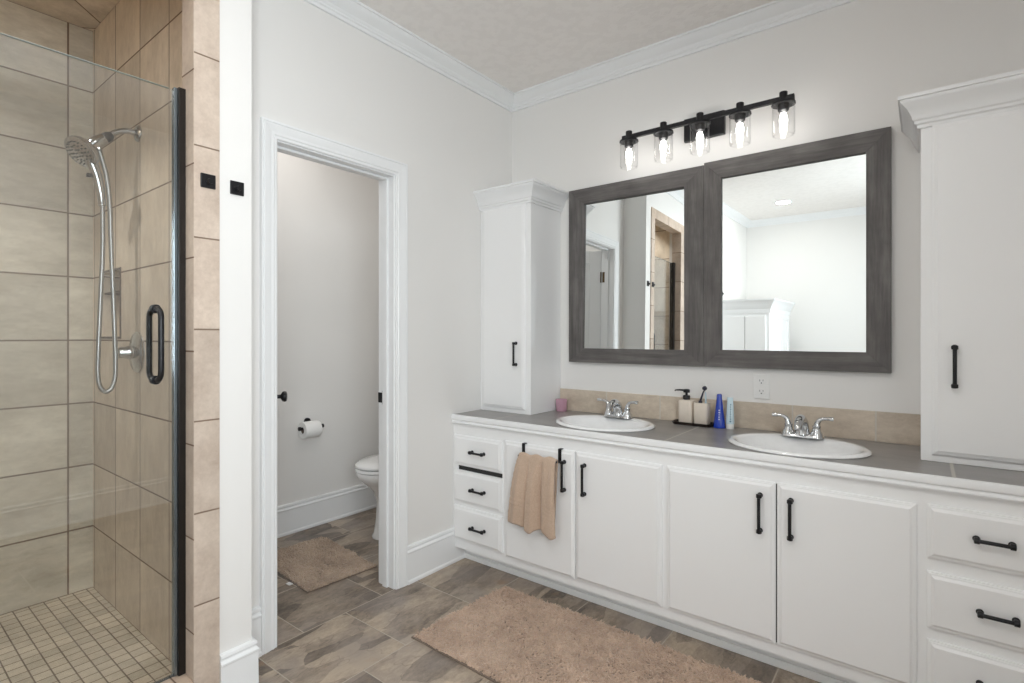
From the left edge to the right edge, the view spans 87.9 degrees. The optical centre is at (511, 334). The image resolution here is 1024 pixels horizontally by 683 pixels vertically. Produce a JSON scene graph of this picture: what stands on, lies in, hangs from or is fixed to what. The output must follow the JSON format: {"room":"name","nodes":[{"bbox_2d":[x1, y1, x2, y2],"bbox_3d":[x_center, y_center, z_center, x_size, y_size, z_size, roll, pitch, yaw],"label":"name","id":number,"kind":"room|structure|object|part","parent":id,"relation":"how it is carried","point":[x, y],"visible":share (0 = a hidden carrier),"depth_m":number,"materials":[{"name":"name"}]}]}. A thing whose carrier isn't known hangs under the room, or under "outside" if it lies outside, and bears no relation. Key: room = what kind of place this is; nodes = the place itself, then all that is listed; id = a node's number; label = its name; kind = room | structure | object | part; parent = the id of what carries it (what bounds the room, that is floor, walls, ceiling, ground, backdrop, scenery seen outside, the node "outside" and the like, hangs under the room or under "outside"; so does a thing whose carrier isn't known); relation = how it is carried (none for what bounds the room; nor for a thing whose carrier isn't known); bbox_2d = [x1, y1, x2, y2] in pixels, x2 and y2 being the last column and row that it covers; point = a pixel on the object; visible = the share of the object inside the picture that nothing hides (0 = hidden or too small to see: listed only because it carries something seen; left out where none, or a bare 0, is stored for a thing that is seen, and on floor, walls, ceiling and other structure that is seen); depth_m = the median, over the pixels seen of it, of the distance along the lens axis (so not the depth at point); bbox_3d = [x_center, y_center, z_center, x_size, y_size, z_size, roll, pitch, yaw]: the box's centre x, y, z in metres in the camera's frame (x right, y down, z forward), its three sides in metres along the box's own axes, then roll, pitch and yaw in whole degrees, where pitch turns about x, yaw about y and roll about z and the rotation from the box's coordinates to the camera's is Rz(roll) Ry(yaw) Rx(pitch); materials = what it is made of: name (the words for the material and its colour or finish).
{"room":"bathroom","nodes":[
{"label":"bathroom","id":0,"kind":"room"},
{"bbox_2d":[0,0,92,614],"bbox_3d":[-2.379,-0.115,2.214,0.100,2.740,1.018,0,0,38],"label":"tiled wall","id":1,"kind":"structure","parent":0,"point":[46,96],"depth_m":2.44,"materials":[{"name":"beige tile"}]},
{"bbox_2d":[93,0,181,662],"bbox_3d":[-1.517,-0.115,2.227,1.245,2.740,0.082,0,0,38],"label":"tiled wall","id":2,"kind":"structure","parent":0,"point":[132,423],"depth_m":2.21,"materials":[{"name":"beige tile"}]},
{"bbox_2d":[64,125,141,393],"bbox_3d":[-1.615,-0.317,2.101,0.121,1.099,0.237,0,0,38],"label":"shower","id":3,"kind":"object","parent":2,"relation":"attached to","point":[87,153],"visible":1,"depth_m":2.09,"materials":[{"name":"silver metal"}]},
{"bbox_3d":[-1.634,-0.603,2.081,0.044,0.188,0.073,0,0,38],"label":"handle","id":4,"kind":"part","parent":3,"relation":"part of","materials":[{"name":"silver metal"}]},
{"bbox_3d":[-1.580,-0.815,2.150,0.023,0.058,0.098,0,0,38],"label":"shower arm","id":5,"kind":"part","parent":3,"relation":"part of","materials":[{"name":"silver metal"}]},
{"bbox_2d":[101,267,120,338],"bbox_3d":[-1.822,-0.141,2.424,0.290,0.315,0.022,0,0,38],"label":"trim","id":6,"kind":"structure","parent":2,"relation":"attached to","point":[119,268],"depth_m":2.33,"materials":[{"name":"metal"}]},
{"bbox_2d":[104,291,119,294],"bbox_3d":[-1.801,-0.195,2.450,0.267,0.008,0.062,0,0,38],"label":"shelf","id":7,"kind":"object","parent":2,"relation":"attached to","point":[117,292],"depth_m":2.47,"materials":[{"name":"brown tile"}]},
{"bbox_2d":[118,332,144,372],"bbox_3d":[-1.575,0.072,2.175,0.168,0.168,0.072,0,0,38],"label":"shower valve","id":8,"kind":"object","parent":2,"relation":"attached to","point":[135,352],"visible":0.88,"depth_m":2.17,"materials":[{"name":"silver metal"}]},
{"bbox_3d":[-1.581,0.072,2.169,0.054,0.054,0.056,0,0,38],"label":"lever","id":9,"kind":"part","parent":8,"relation":"part of","materials":[{"name":"silver metal"}]},
{"bbox_2d":[153,674,173,682],"bbox_3d":[-1.300,1.107,1.472,0.008,0.006,0.652,0,0,38],"label":"trim","id":10,"kind":"structure","parent":2,"relation":"attached to","point":[171,675],"depth_m":1.71,"materials":[{"name":"silver metal"}]},
{"bbox_2d":[161,674,192,682],"bbox_3d":[-1.277,1.183,1.446,0.092,0.145,0.720,0,0,38],"label":"trim","id":11,"kind":"structure","parent":2,"relation":"attached to","point":[184,678],"depth_m":1.71,"materials":[{"name":"tile"}]},
{"bbox_2d":[0,33,185,675],"bbox_3d":[-1.304,0.151,1.467,0.117,1.913,0.720,0,0,38],"label":"shower door","id":12,"kind":"structure","parent":11,"relation":"on","point":[178,94],"depth_m":1.72,"materials":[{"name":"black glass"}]},
{"bbox_3d":[-1.134,0.030,1.686,0.117,0.254,0.028,0,0,38],"label":"pull handle","id":13,"kind":"part","parent":12,"relation":"part of","materials":[{"name":"black metal"}]},
{"bbox_3d":[-1.084,0.151,1.738,0.026,1.913,0.022,0,0,38],"label":"jamb post","id":14,"kind":"part","parent":12,"relation":"part of","materials":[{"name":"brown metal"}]},
{"bbox_2d":[182,0,193,680],"bbox_3d":[-1.056,0.002,1.730,0.092,2.214,0.001,0,0,38],"label":"trim","id":15,"kind":"structure","parent":2,"relation":"attached to","point":[187,5],"depth_m":1.73,"materials":[{"name":"tile"}]},
{"bbox_2d":[220,0,251,653],"bbox_3d":[-1.540,-0.115,2.275,1.510,2.740,0.110,0,0,38],"label":"wall","id":16,"kind":"structure","parent":0,"point":[235,15],"depth_m":1.81,"materials":[{"name":"paint"}]},
{"bbox_2d":[185,0,219,682],"bbox_3d":[-1.032,0.075,1.761,0.093,2.360,0.078,0,0,38],"label":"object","id":17,"kind":"structure","parent":16,"relation":"attached to","point":[206,12],"depth_m":1.73,"materials":[{"name":"tile"}]},
{"bbox_2d":[200,173,215,189],"bbox_3d":[-0.986,-0.502,1.728,0.020,0.046,0.046,0,0,38],"label":"robe hook","id":18,"kind":"object","parent":17,"relation":"attached to","point":[206,180],"visible":1,"depth_m":1.73,"materials":[{"name":"black metal"}]},
{"bbox_2d":[230,180,243,195],"bbox_3d":[-0.933,-0.501,1.809,0.020,0.046,0.046,0,0,38],"label":"robe hook","id":19,"kind":"object","parent":16,"relation":"attached to","point":[236,188],"visible":1,"depth_m":1.81,"materials":[{"name":"black metal"}]},
{"bbox_2d":[220,606,261,682],"bbox_3d":[-0.977,1.160,1.922,0.127,0.190,0.316,0,0,-25],"label":"baseboard","id":20,"kind":"structure","parent":16,"relation":"attached to","point":[239,664],"depth_m":1.82,"materials":[{"name":"paint"}]},
{"bbox_2d":[277,391,286,401],"bbox_3d":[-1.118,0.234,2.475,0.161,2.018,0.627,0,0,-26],"label":"door knob","id":21,"kind":"object","parent":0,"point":[283,396],"depth_m":2.71,"materials":[{"name":"metal"}]},
{"bbox_2d":[277,152,378,505],"bbox_3d":[-1.495,-0.115,3.350,0.120,2.740,1.862,0,0,38],"label":"wall","id":22,"kind":"structure","parent":0,"point":[328,217],"depth_m":3.56,"materials":[{"name":"paint"}]},
{"bbox_2d":[298,418,323,430],"bbox_3d":[-1.310,0.572,3.419,0.088,0.065,0.174,0,0,38],"label":"toilet paper holder","id":23,"kind":"object","parent":22,"relation":"attached to","point":[305,419],"visible":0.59,"depth_m":3.44,"materials":[{"name":"black metal"}]},
{"bbox_2d":[298,420,321,438],"bbox_3d":[-1.290,0.604,3.394,0.107,0.107,0.110,0,0,38],"label":"toilet paper roll","id":24,"kind":"object","parent":23,"relation":"on","point":[313,428],"visible":1,"depth_m":3.36,"materials":[{"name":"white paper"}]},
{"bbox_2d":[252,0,511,607],"bbox_3d":[-0.583,-0.115,2.711,0.115,2.740,1.752,0,0,38],"label":"wall","id":25,"kind":"structure","parent":0,"point":[314,72],"depth_m":2.73,"materials":[{"name":"paint"}]},
{"bbox_2d":[277,484,376,537],"bbox_3d":[-1.021,1.160,3.052,0.995,0.190,1.752,0,0,38],"label":"baseboard","id":26,"kind":"structure","parent":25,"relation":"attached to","point":[304,514],"depth_m":3.53,"materials":[{"name":"paint"}]},
{"bbox_2d":[259,116,407,654],"bbox_3d":[-0.811,0.200,2.418,0.152,2.111,0.743,0,0,38],"label":"trim","id":27,"kind":"structure","parent":25,"relation":"attached to","point":[274,136],"depth_m":2.59,"materials":[{"name":"paint"}]},
{"bbox_3d":[-0.650,0.315,2.668,0.063,0.070,0.006,0,0,38],"label":"strike plate","id":28,"kind":"part","parent":27,"relation":"part of","materials":[{"name":"black metal"}]},
{"bbox_2d":[408,527,464,584],"bbox_3d":[-0.399,1.160,2.836,0.022,0.190,0.422,0,0,38],"label":"baseboard","id":29,"kind":"structure","parent":25,"relation":"attached to","point":[427,556],"depth_m":2.80,"materials":[{"name":"paint"}]},
{"bbox_2d":[303,0,856,112],"bbox_3d":[-0.408,-1.447,0.644,2.700,0.076,4.800,0,0,38],"label":"trim","id":30,"kind":"structure","parent":25,"relation":"attached to","point":[354,13],"depth_m":2.66,"materials":[{"name":"paint"}]},
{"bbox_2d":[8,0,774,92],"bbox_3d":[-0.874,-1.529,1.006,4.120,0.112,5.040,0,0,38],"label":"ceiling","id":31,"kind":"structure","parent":0,"point":[519,45],"depth_m":2.54,"materials":[{"name":"white paint"}]},
{"bbox_2d":[0,508,820,682],"bbox_3d":[-0.874,1.270,1.006,4.120,0.090,5.040,0,0,38],"label":"floor","id":32,"kind":"structure","parent":0,"point":[356,628],"depth_m":2.21,"materials":[{"name":"stone"}]},
{"bbox_2d":[277,536,376,592],"bbox_3d":[-1.083,1.244,2.922,0.630,0.021,0.433,0,0,44],"label":"bath rug","id":33,"kind":"object","parent":32,"relation":"on","point":[311,565],"visible":0.94,"depth_m":2.87,"materials":[{"name":"beige fabric"}]},
{"bbox_2d":[355,454,378,539],"bbox_3d":[-0.700,0.852,3.444,0.420,0.804,0.686,0,0,38],"label":"toilet","id":34,"kind":"object","parent":32,"relation":"on","point":[367,468],"visible":0.23,"depth_m":3.21,"materials":[{"name":"white ceramic"}]},
{"bbox_3d":[-0.770,0.822,3.354,0.372,0.020,0.457,0,0,38],"label":"seat","id":35,"kind":"part","parent":34,"relation":"part of","materials":[{"name":"white ceramic"}]},
{"bbox_3d":[-0.770,0.790,3.354,0.372,0.033,0.457,0,0,38],"label":"lid","id":36,"kind":"part","parent":34,"relation":"part of","materials":[{"name":"white ceramic"}]},
{"bbox_2d":[411,586,760,682],"bbox_3d":[0.352,1.252,1.953,1.515,0.006,0.600,0,0,38],"label":"bath rug","id":37,"kind":"object","parent":32,"relation":"on","point":[508,635],"visible":1,"depth_m":2.10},
{"bbox_2d":[454,423,1023,682],"bbox_3d":[0.887,0.870,2.310,2.697,0.770,0.578,0,0,38],"label":"vanity cabinet","id":38,"kind":"object","parent":32,"relation":"on","point":[820,578],"visible":0.97,"depth_m":1.94,"materials":[{"name":"paint"}]},
{"bbox_3d":[-0.189,0.626,2.800,0.101,0.018,0.030,0,0,38],"label":"handle","id":39,"kind":"part","parent":38,"relation":"part of","materials":[{"name":"black metal"}]},
{"bbox_3d":[-0.187,1.031,2.799,0.102,0.018,0.030,0,0,38],"label":"handle","id":40,"kind":"part","parent":38,"relation":"part of","materials":[{"name":"black metal"}]},
{"bbox_3d":[-0.187,0.828,2.799,0.102,0.018,0.030,0,0,38],"label":"handle","id":41,"kind":"part","parent":38,"relation":"part of","materials":[{"name":"black metal"}]},
{"bbox_3d":[-0.186,1.028,2.829,0.340,0.185,0.018,0,0,38],"label":"drawer","id":42,"kind":"part","parent":38,"relation":"part of","materials":[{"name":"paint"}]},
{"bbox_3d":[-0.186,0.828,2.829,0.340,0.170,0.018,0,0,38],"label":"drawer","id":43,"kind":"part","parent":38,"relation":"part of","materials":[{"name":"paint"}]},
{"bbox_3d":[-0.186,0.628,2.829,0.340,0.162,0.018,0,0,38],"label":"drawer","id":44,"kind":"part","parent":38,"relation":"part of","materials":[{"name":"paint"}]},
{"bbox_3d":[-0.132,0.728,2.884,0.314,0.024,0.120,0,0,38],"label":"drawer interior","id":45,"kind":"part","parent":38,"relation":"part of","materials":[{"name":"paint"}]},
{"bbox_2d":[518,442,562,462],"bbox_3d":[0.135,0.571,2.553,0.230,0.072,0.059,0,0,38],"label":"towel bar","id":46,"kind":"object","parent":38,"relation":"attached to","point":[524,443],"visible":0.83,"depth_m":2.50,"materials":[{"name":"black metal"}]},
{"bbox_2d":[508,452,557,539],"bbox_3d":[0.093,0.758,2.534,0.286,0.376,0.064,0,0,38],"label":"hand towel","id":47,"kind":"object","parent":46,"relation":"hanging from","point":[533,491],"visible":1,"depth_m":2.51,"materials":[{"name":"beige fabric"}]},
{"bbox_3d":[0.128,0.836,2.585,0.418,0.594,0.018,0,0,38],"label":"door","id":48,"kind":"part","parent":38,"relation":"part of","materials":[{"name":"paint"}]},
{"bbox_3d":[0.236,0.658,2.470,0.019,0.148,0.030,0,0,38],"label":"handle","id":49,"kind":"part","parent":38,"relation":"part of","materials":[{"name":"black metal"}]},
{"bbox_3d":[0.321,0.658,2.404,0.019,0.148,0.030,0,0,38],"label":"handle","id":50,"kind":"part","parent":38,"relation":"part of","materials":[{"name":"black metal"}]},
{"bbox_3d":[0.458,0.834,2.328,0.412,0.590,0.018,0,0,38],"label":"door","id":51,"kind":"part","parent":38,"relation":"part of","materials":[{"name":"paint"}]},
{"bbox_3d":[0.799,0.834,2.062,0.410,0.590,0.018,0,0,38],"label":"door","id":52,"kind":"part","parent":38,"relation":"part of","materials":[{"name":"paint"}]},
{"bbox_2d":[451,409,1023,502],"bbox_3d":[0.893,0.462,2.317,2.697,0.047,0.535,0,0,38],"label":"countertop","id":53,"kind":"structure","parent":38,"relation":"on","point":[889,463],"depth_m":2.00,"materials":[{"name":"tile"}]},
{"bbox_2d":[473,178,568,414],"bbox_3d":[0.057,-0.197,3.091,0.427,1.270,0.364,0,0,38],"label":"cabinet","id":54,"kind":"object","parent":53,"relation":"on","point":[520,220],"visible":1,"depth_m":2.99,"materials":[{"name":"paint"}]},
{"bbox_3d":[-0.051,-0.158,3.014,0.308,1.141,0.016,0,0,38],"label":"door","id":55,"kind":"part","parent":54,"relation":"part of","materials":[{"name":"paint"}]},
{"bbox_3d":[0.013,0.105,2.934,0.019,0.136,0.030,0,0,38],"label":"handle","id":56,"kind":"part","parent":54,"relation":"part of","materials":[{"name":"black metal"}]},
{"bbox_3d":[0.057,-0.778,3.091,0.427,0.108,0.364,0,0,38],"label":"crown","id":57,"kind":"part","parent":54,"relation":"part of","materials":[{"name":"paint"}]},
{"bbox_2d":[556,398,566,411],"bbox_3d":[0.286,0.405,3.066,0.067,0.068,0.067,0,0,38],"label":"candle jar","id":58,"kind":"object","parent":53,"relation":"on","point":[561,404],"visible":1,"depth_m":3.04,"materials":[{"name":"pink glass"}]},
{"bbox_2d":[556,415,654,431],"bbox_3d":[0.452,0.505,2.613,0.498,0.163,0.410,0,0,38],"label":"sink","id":59,"kind":"object","parent":53,"relation":"in","point":[600,423],"visible":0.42,"depth_m":2.71,"materials":[{"name":"white ceramic"}]},
{"bbox_2d":[597,398,638,418],"bbox_3d":[0.545,0.376,2.745,0.176,0.098,0.169,0,0,-6],"label":"faucet","id":60,"kind":"object","parent":53,"relation":"on","point":[614,404],"visible":1,"depth_m":2.71,"materials":[{"name":"silver metal"}]},
{"bbox_3d":[0.492,0.374,2.794,0.087,0.082,0.048,0,0,38],"label":"lever handle","id":61,"kind":"part","parent":60,"relation":"part of","materials":[{"name":"silver metal"}]},
{"bbox_3d":[0.522,0.371,2.716,0.058,0.087,0.149,0,0,38],"label":"spout","id":62,"kind":"part","parent":60,"relation":"part of","materials":[{"name":"silver metal"}]},
{"bbox_3d":[0.605,0.374,2.706,0.087,0.082,0.048,0,0,38],"label":"lever handle","id":63,"kind":"part","parent":60,"relation":"part of","materials":[{"name":"silver metal"}]},
{"bbox_2d":[672,419,713,426],"bbox_3d":[0.887,0.431,2.599,0.196,0.014,0.092,0,0,38],"label":"tray","id":64,"kind":"object","parent":53,"relation":"on","point":[675,421],"visible":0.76,"depth_m":2.57,"materials":[{"name":"black metal"}]},
{"bbox_2d":[675,389,694,422],"bbox_3d":[0.852,0.349,2.626,0.092,0.165,0.060,0,0,38],"label":"soap dispenser","id":65,"kind":"object","parent":64,"relation":"on","point":[685,405],"visible":0.99,"depth_m":2.60,"materials":[{"name":"beige ceramic"}]},
{"bbox_2d":[693,402,710,424],"bbox_3d":[0.920,0.380,2.573,0.071,0.105,0.061,0,0,38],"label":"toothbrush cup","id":66,"kind":"object","parent":64,"relation":"on","point":[701,411],"visible":0.94,"depth_m":2.55,"materials":[{"name":"beige ceramic"}]},
{"bbox_2d":[698,386,706,402],"bbox_3d":[0.921,0.333,2.570,0.020,0.172,0.044,0,0,-43],"label":"toothbrush","id":67,"kind":"object","parent":66,"relation":"in","point":[704,388],"visible":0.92,"depth_m":2.57,"materials":[{"name":"black plastic"}]},
{"bbox_2d":[713,394,725,428],"bbox_3d":[0.980,0.358,2.510,0.055,0.160,0.042,0,0,38],"label":"bottle","id":68,"kind":"object","parent":53,"relation":"on","point":[719,420],"visible":1,"depth_m":2.50,"materials":[{"name":"plastic"}]},
{"bbox_2d":[726,397,733,428],"bbox_3d":[1.019,0.365,2.479,0.037,0.147,0.032,0,0,38],"label":"toothpaste tube","id":69,"kind":"object","parent":53,"relation":"on","point":[730,409],"visible":1,"depth_m":2.47,"materials":[{"name":"white plastic"}]},
{"bbox_2d":[728,433,871,459],"bbox_3d":[1.117,0.505,2.091,0.498,0.163,0.410,0,0,38],"label":"sink","id":70,"kind":"object","parent":53,"relation":"in","point":[772,443],"visible":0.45,"depth_m":2.16,"materials":[{"name":"white ceramic"}]},
{"bbox_2d":[772,413,833,438],"bbox_3d":[1.211,0.376,2.217,0.176,0.098,0.169,0,0,-6],"label":"faucet","id":71,"kind":"object","parent":53,"relation":"on","point":[801,425],"visible":1,"depth_m":2.19,"materials":[{"name":"silver metal"}]},
{"bbox_3d":[1.158,0.374,2.266,0.087,0.082,0.048,0,0,38],"label":"lever handle","id":72,"kind":"part","parent":71,"relation":"part of","materials":[{"name":"silver metal"}]},
{"bbox_3d":[1.188,0.371,2.188,0.058,0.087,0.149,0,0,38],"label":"spout","id":73,"kind":"part","parent":71,"relation":"part of","materials":[{"name":"silver metal"}]},
{"bbox_3d":[1.271,0.374,2.178,0.087,0.082,0.048,0,0,38],"label":"lever handle","id":74,"kind":"part","parent":71,"relation":"part of","materials":[{"name":"silver metal"}]},
{"bbox_2d":[898,69,1023,471],"bbox_3d":[1.738,-0.197,1.782,0.706,1.270,0.366,0,0,38],"label":"cabinet","id":75,"kind":"object","parent":53,"relation":"on","point":[968,135],"visible":1,"depth_m":1.77,"materials":[{"name":"paint"}]},
{"bbox_3d":[1.488,0.107,1.785,0.019,0.148,0.030,0,0,38],"label":"handle","id":76,"kind":"part","parent":75,"relation":"part of","materials":[{"name":"black metal"}]},
{"bbox_3d":[1.738,-0.778,1.782,0.706,0.108,0.366,0,0,38],"label":"crown","id":77,"kind":"part","parent":75,"relation":"part of","materials":[{"name":"paint"}]},
{"bbox_3d":[1.674,-0.158,1.670,0.554,1.141,0.016,0,0,38],"label":"door","id":78,"kind":"part","parent":75,"relation":"part of","materials":[{"name":"paint"}]},
{"bbox_3d":[0.907,0.655,1.948,0.019,0.148,0.030,0,0,38],"label":"handle","id":79,"kind":"part","parent":38,"relation":"part of","materials":[{"name":"black metal"}]},
{"bbox_3d":[0.987,0.656,1.885,0.019,0.148,0.030,0,0,38],"label":"handle","id":80,"kind":"part","parent":38,"relation":"part of","materials":[{"name":"black metal"}]},
{"bbox_3d":[1.125,0.832,1.810,0.404,0.590,0.018,0,0,38],"label":"door","id":81,"kind":"part","parent":38,"relation":"part of","materials":[{"name":"paint"}]},
{"bbox_3d":[1.430,1.040,1.572,0.318,0.170,0.018,0,0,38],"label":"drawer","id":82,"kind":"part","parent":38,"relation":"part of","materials":[{"name":"paint"}]},
{"bbox_3d":[1.430,0.830,1.572,0.318,0.178,0.018,0,0,38],"label":"drawer","id":83,"kind":"part","parent":38,"relation":"part of","materials":[{"name":"paint"}]},
{"bbox_3d":[1.430,0.615,1.572,0.318,0.168,0.018,0,0,38],"label":"drawer","id":84,"kind":"part","parent":38,"relation":"part of","materials":[{"name":"paint"}]},
{"bbox_3d":[1.413,0.610,1.554,0.098,0.018,0.030,0,0,38],"label":"handle","id":85,"kind":"part","parent":38,"relation":"part of","materials":[{"name":"black metal"}]},
{"bbox_3d":[1.419,0.827,1.550,0.098,0.018,0.030,0,0,38],"label":"handle","id":86,"kind":"part","parent":38,"relation":"part of","materials":[{"name":"black metal"}]},
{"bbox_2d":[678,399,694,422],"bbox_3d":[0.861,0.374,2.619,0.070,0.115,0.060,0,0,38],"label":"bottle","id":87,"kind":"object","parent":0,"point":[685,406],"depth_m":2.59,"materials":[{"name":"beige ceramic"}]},
{"bbox_2d":[512,0,1023,445],"bbox_3d":[0.637,-0.115,2.948,4.120,2.740,0.120,0,0,38],"label":"wall","id":88,"kind":"structure","parent":0,"point":[847,67],"depth_m":2.37,"materials":[{"name":"paint"}]},
{"bbox_2d":[569,165,703,366],"bbox_3d":[0.642,-0.338,2.846,0.772,0.986,0.030,0,0,38],"label":"framed mirror","id":89,"kind":"object","parent":88,"relation":"attached to","point":[636,246],"visible":0.96,"depth_m":2.82,"materials":[{"name":"grey wood"}]},
{"bbox_2d":[584,188,683,349],"bbox_3d":[0.644,-0.334,2.846,0.598,0.842,0.016,0,0,37],"label":"mirror glass","id":90,"kind":"object","parent":89,"relation":"on","point":[634,238],"depth_m":2.83,"materials":[{"name":"white"}]},
{"bbox_3d":[0.641,-0.787,2.844,0.770,0.088,0.026,0,0,38],"label":"frame rail","id":91,"kind":"part","parent":89,"relation":"part of","materials":[{"name":"grey wood"}]},
{"bbox_3d":[0.641,0.115,2.844,0.770,0.080,0.026,0,0,38],"label":"frame rail","id":92,"kind":"part","parent":89,"relation":"part of","materials":[{"name":"grey wood"}]},
{"bbox_2d":[619,90,795,169],"bbox_3d":[0.912,-0.970,2.545,0.817,0.221,0.177,0,0,38],"label":"vanity light","id":93,"kind":"object","parent":88,"relation":"attached to","point":[701,127],"visible":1,"depth_m":2.51,"materials":[{"name":"black metal"}]},
{"bbox_2d":[619,130,638,148],"bbox_3d":[0.602,-1.007,2.734,0.096,0.084,0.096,0,0,38],"label":"socket","id":94,"kind":"object","parent":93,"relation":"attached to","point":[629,139],"depth_m":2.72,"materials":[{"name":"black metal"}]},
{"bbox_2d":[653,121,673,140],"bbox_3d":[0.747,-1.007,2.621,0.096,0.084,0.096,0,0,38],"label":"socket","id":95,"kind":"object","parent":93,"relation":"attached to","point":[665,130],"depth_m":2.60,"materials":[{"name":"black metal"}]},
{"bbox_2d":[689,112,710,131],"bbox_3d":[0.889,-1.007,2.511,0.096,0.084,0.096,0,0,38],"label":"socket","id":96,"kind":"object","parent":93,"relation":"attached to","point":[699,123],"depth_m":2.49,"materials":[{"name":"black metal"}]},
{"bbox_3d":[0.889,-0.929,2.511,0.090,0.140,0.090,0,0,38],"label":"lamp shade","id":97,"kind":"part","parent":93,"relation":"part of","materials":[{"name":"clear glass"}]},
{"bbox_3d":[0.947,-1.024,2.614,0.196,0.113,0.025,0,0,38],"label":"plate","id":98,"kind":"part","parent":93,"relation":"part of","materials":[{"name":"black metal"}]},
{"bbox_2d":[729,102,751,122],"bbox_3d":[1.031,-1.007,2.401,0.096,0.084,0.096,0,0,38],"label":"socket","id":99,"kind":"object","parent":93,"relation":"attached to","point":[742,111],"depth_m":2.38,"materials":[{"name":"black metal"}]},
{"bbox_2d":[771,90,795,112],"bbox_3d":[1.171,-1.007,2.291,0.096,0.084,0.096,0,0,38],"label":"socket","id":100,"kind":"object","parent":93,"relation":"attached to","point":[782,103],"depth_m":2.28,"materials":[{"name":"black metal"}]},
{"bbox_3d":[1.171,-0.929,2.291,0.090,0.140,0.090,0,0,38],"label":"lamp shade","id":101,"kind":"part","parent":93,"relation":"part of","materials":[{"name":"clear glass"}]},
{"bbox_2d":[560,388,920,445],"bbox_3d":[0.952,0.377,2.618,1.684,0.124,0.012,0,0,38],"label":"backsplash","id":102,"kind":"structure","parent":88,"relation":"attached to","point":[888,427],"depth_m":2.42,"materials":[{"name":"tile"}]},
{"bbox_2d":[753,374,769,398],"bbox_3d":[1.157,0.239,2.461,0.071,0.114,0.009,0,0,38],"label":"wall outlet","id":103,"kind":"object","parent":88,"relation":"attached to","point":[761,382],"visible":1,"depth_m":2.46,"materials":[{"name":"white plastic"}]},
{"bbox_2d":[757,389,764,394],"bbox_3d":[1.155,0.263,2.458,0.034,0.029,0.003,0,0,38],"label":"receptacle","id":104,"kind":"object","parent":103,"relation":"attached to","point":[759,391],"depth_m":2.46,"materials":[{"name":"white plastic"}]},
{"bbox_2d":[758,378,764,384],"bbox_3d":[1.155,0.215,2.458,0.034,0.029,0.003,0,0,38],"label":"receptacle","id":105,"kind":"object","parent":103,"relation":"attached to","point":[761,381],"depth_m":2.46,"materials":[{"name":"white plastic"}]},
{"bbox_2d":[704,126,891,372],"bbox_3d":[1.241,-0.343,2.378,0.746,0.996,0.026,0,0,38],"label":"framed mirror","id":106,"kind":"object","parent":88,"relation":"attached to","point":[798,238],"visible":1,"depth_m":2.35,"materials":[{"name":"grey wood"}]},
{"bbox_2d":[722,153,865,351],"bbox_3d":[1.241,-0.341,2.382,0.605,0.850,0.004,0,0,38],"label":"mirror glass","id":107,"kind":"object","parent":106,"relation":"on","point":[794,229],"depth_m":2.36,"materials":[{"name":"white"}]},
{"bbox_3d":[1.241,0.114,2.378,0.745,0.083,0.026,0,0,38],"label":"frame rail","id":108,"kind":"part","parent":106,"relation":"part of","materials":[{"name":"grey wood"}]},
{"bbox_3d":[1.241,-0.797,2.378,0.745,0.087,0.026,0,0,38],"label":"frame rail","id":109,"kind":"part","parent":106,"relation":"part of","materials":[{"name":"grey wood"}]}
]}

